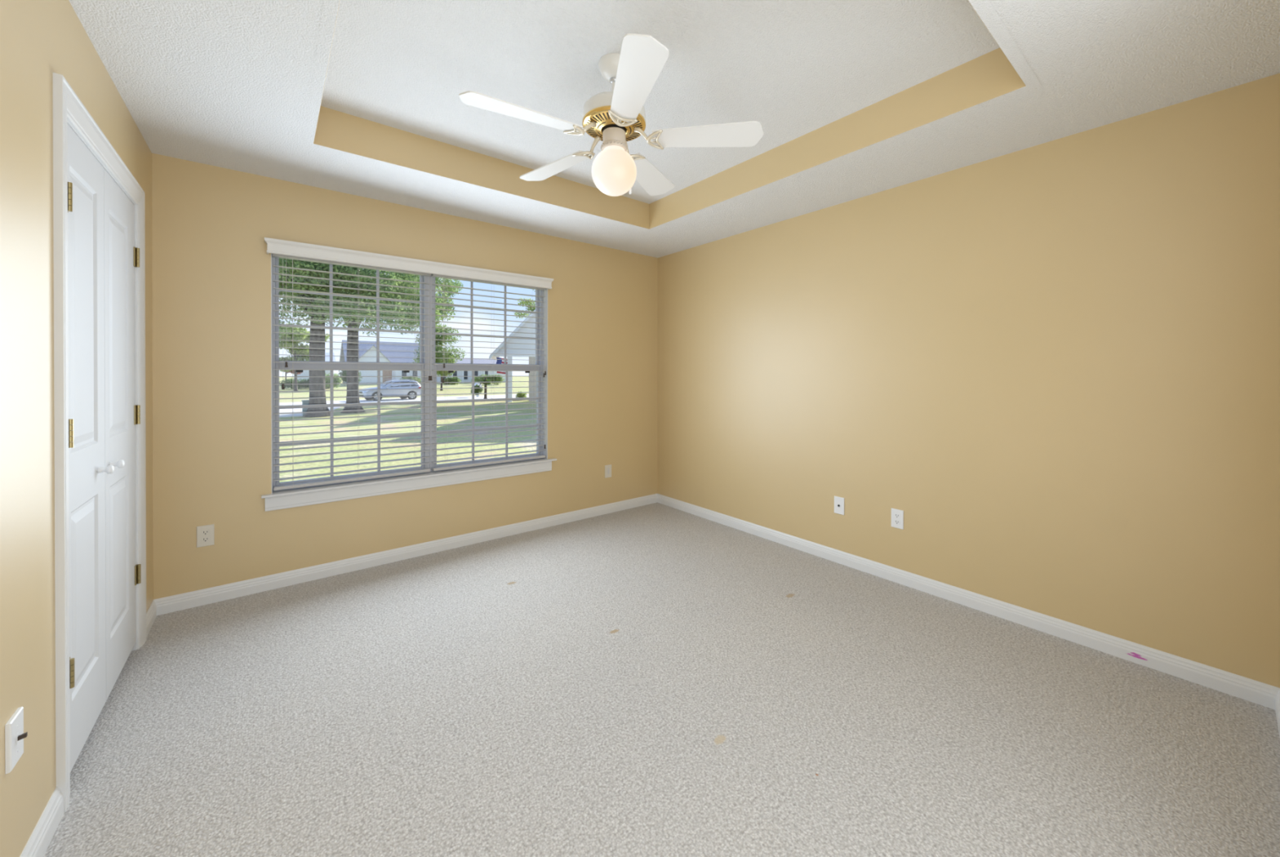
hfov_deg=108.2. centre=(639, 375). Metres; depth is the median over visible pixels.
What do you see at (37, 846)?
baseboard
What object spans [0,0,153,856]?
wall
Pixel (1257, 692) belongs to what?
baseboard
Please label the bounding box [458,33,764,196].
ceiling fan
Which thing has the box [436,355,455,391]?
shade tree
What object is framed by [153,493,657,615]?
baseboard
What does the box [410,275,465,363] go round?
shade tree
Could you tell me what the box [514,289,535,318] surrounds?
shade tree
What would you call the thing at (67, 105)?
trim
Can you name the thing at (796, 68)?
ceiling
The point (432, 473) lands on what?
window sill
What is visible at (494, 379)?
bush
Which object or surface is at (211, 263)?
wall
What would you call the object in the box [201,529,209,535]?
receptacle
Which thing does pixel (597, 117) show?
motor housing
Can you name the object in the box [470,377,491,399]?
shade tree
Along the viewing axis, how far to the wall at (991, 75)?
2.60 m
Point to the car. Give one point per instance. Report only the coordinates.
(416, 385)
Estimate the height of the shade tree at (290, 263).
10.974 m
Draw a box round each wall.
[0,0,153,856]
[151,153,657,599]
[313,0,1026,229]
[657,73,1279,688]
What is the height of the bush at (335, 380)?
2.165 m
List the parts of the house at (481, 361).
pane, pane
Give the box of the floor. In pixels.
[43,502,1279,856]
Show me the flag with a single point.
(499, 362)
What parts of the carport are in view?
post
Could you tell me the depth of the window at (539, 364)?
3.62 m
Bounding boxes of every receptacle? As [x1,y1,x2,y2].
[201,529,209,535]
[201,536,209,542]
[893,513,899,518]
[893,519,899,524]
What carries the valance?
attached to the wall at (211, 263)
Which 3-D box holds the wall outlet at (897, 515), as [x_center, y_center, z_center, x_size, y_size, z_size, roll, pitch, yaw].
[1.587,0.881,2.857,0.007,0.116,0.072,0,0,-39]
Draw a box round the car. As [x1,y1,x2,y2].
[358,378,420,400]
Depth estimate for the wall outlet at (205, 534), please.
2.57 m
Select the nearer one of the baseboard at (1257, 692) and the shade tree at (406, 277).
the baseboard at (1257, 692)
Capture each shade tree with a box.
[279,257,402,417]
[279,323,329,391]
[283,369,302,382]
[310,265,448,413]
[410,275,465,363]
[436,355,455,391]
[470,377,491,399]
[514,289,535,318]
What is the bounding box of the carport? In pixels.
[488,309,536,402]
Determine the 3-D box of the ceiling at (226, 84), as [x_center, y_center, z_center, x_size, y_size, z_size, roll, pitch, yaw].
[-0.289,-1.171,1.911,4.113,0.012,3.664,0,0,-39]
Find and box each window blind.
[271,253,432,490]
[431,273,546,471]
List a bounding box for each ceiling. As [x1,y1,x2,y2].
[68,0,1279,257]
[320,0,999,204]
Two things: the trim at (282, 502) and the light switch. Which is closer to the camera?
the light switch
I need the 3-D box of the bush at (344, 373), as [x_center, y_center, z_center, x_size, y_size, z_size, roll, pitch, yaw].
[-40.514,0.137,64.657,2.915,2.578,2.062,0,0,-39]
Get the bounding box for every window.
[271,257,429,490]
[429,275,542,471]
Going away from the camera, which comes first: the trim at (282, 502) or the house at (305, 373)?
the trim at (282, 502)
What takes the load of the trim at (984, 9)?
attached to the wall at (991, 75)
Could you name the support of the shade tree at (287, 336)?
on the lawn
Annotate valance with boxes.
[264,237,553,289]
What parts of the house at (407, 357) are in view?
garage door, pane, pane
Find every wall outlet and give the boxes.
[196,524,214,547]
[604,464,611,478]
[891,507,903,529]
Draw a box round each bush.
[279,377,329,388]
[324,373,342,388]
[337,370,362,386]
[399,377,420,383]
[443,377,461,384]
[471,373,504,384]
[515,391,526,397]
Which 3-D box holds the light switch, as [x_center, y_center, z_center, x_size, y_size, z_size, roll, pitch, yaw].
[-1.502,0.876,1.121,0.023,0.116,0.072,0,0,-39]
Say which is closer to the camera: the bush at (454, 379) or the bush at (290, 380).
the bush at (290, 380)
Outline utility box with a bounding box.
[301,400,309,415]
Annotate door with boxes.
[66,123,114,772]
[103,168,141,700]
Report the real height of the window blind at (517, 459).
1.462 m
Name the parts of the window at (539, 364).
sash, sash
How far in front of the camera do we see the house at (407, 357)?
73.72 m
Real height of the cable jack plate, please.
0.116 m
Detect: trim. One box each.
[53,72,146,812]
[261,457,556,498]
[265,461,551,511]
[271,253,547,472]
[303,0,1041,143]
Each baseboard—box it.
[19,786,64,856]
[146,600,156,637]
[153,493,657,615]
[657,493,1279,710]
[1275,689,1279,737]
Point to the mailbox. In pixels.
(475, 384)
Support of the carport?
on the road
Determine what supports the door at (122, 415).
in the wall at (39, 39)
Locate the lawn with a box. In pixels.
[279,376,536,482]
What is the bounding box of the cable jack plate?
[834,495,844,515]
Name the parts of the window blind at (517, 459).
head rail, rail, pull cord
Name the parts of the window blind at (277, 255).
pull cord, pull cord, ladder cord, head rail, rail, ladder cord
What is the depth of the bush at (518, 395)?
40.84 m
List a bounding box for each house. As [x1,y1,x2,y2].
[291,352,335,381]
[339,340,420,384]
[436,357,505,383]
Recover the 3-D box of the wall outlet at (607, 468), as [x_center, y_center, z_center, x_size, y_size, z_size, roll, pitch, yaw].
[-0.291,0.877,4.260,0.072,0.116,0.008,0,0,-39]
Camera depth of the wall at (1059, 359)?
2.34 m
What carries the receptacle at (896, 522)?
attached to the wall outlet at (897, 515)
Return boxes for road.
[279,394,528,417]
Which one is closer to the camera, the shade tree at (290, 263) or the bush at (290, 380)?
the shade tree at (290, 263)
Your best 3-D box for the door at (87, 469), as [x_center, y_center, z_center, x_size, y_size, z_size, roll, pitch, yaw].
[-1.879,0.227,1.573,0.074,2.016,0.454,0,0,-39]
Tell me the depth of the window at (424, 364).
3.05 m
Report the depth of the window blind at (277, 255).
3.02 m
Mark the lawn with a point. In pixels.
(449, 391)
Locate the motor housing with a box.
[582,105,645,142]
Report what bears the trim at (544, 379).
attached to the wall at (211, 263)
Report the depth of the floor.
1.68 m
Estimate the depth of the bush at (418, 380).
71.35 m
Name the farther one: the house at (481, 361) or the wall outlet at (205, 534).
the house at (481, 361)
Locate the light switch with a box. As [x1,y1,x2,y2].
[4,706,27,773]
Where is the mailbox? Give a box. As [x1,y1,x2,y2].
[474,382,481,396]
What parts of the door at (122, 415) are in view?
knob, hinge plate, hinge plate, hinge plate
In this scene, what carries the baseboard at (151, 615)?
attached to the wall at (39, 39)
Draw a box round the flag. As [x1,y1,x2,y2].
[495,355,507,373]
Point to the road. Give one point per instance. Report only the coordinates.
(481, 397)
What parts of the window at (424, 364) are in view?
sash, sash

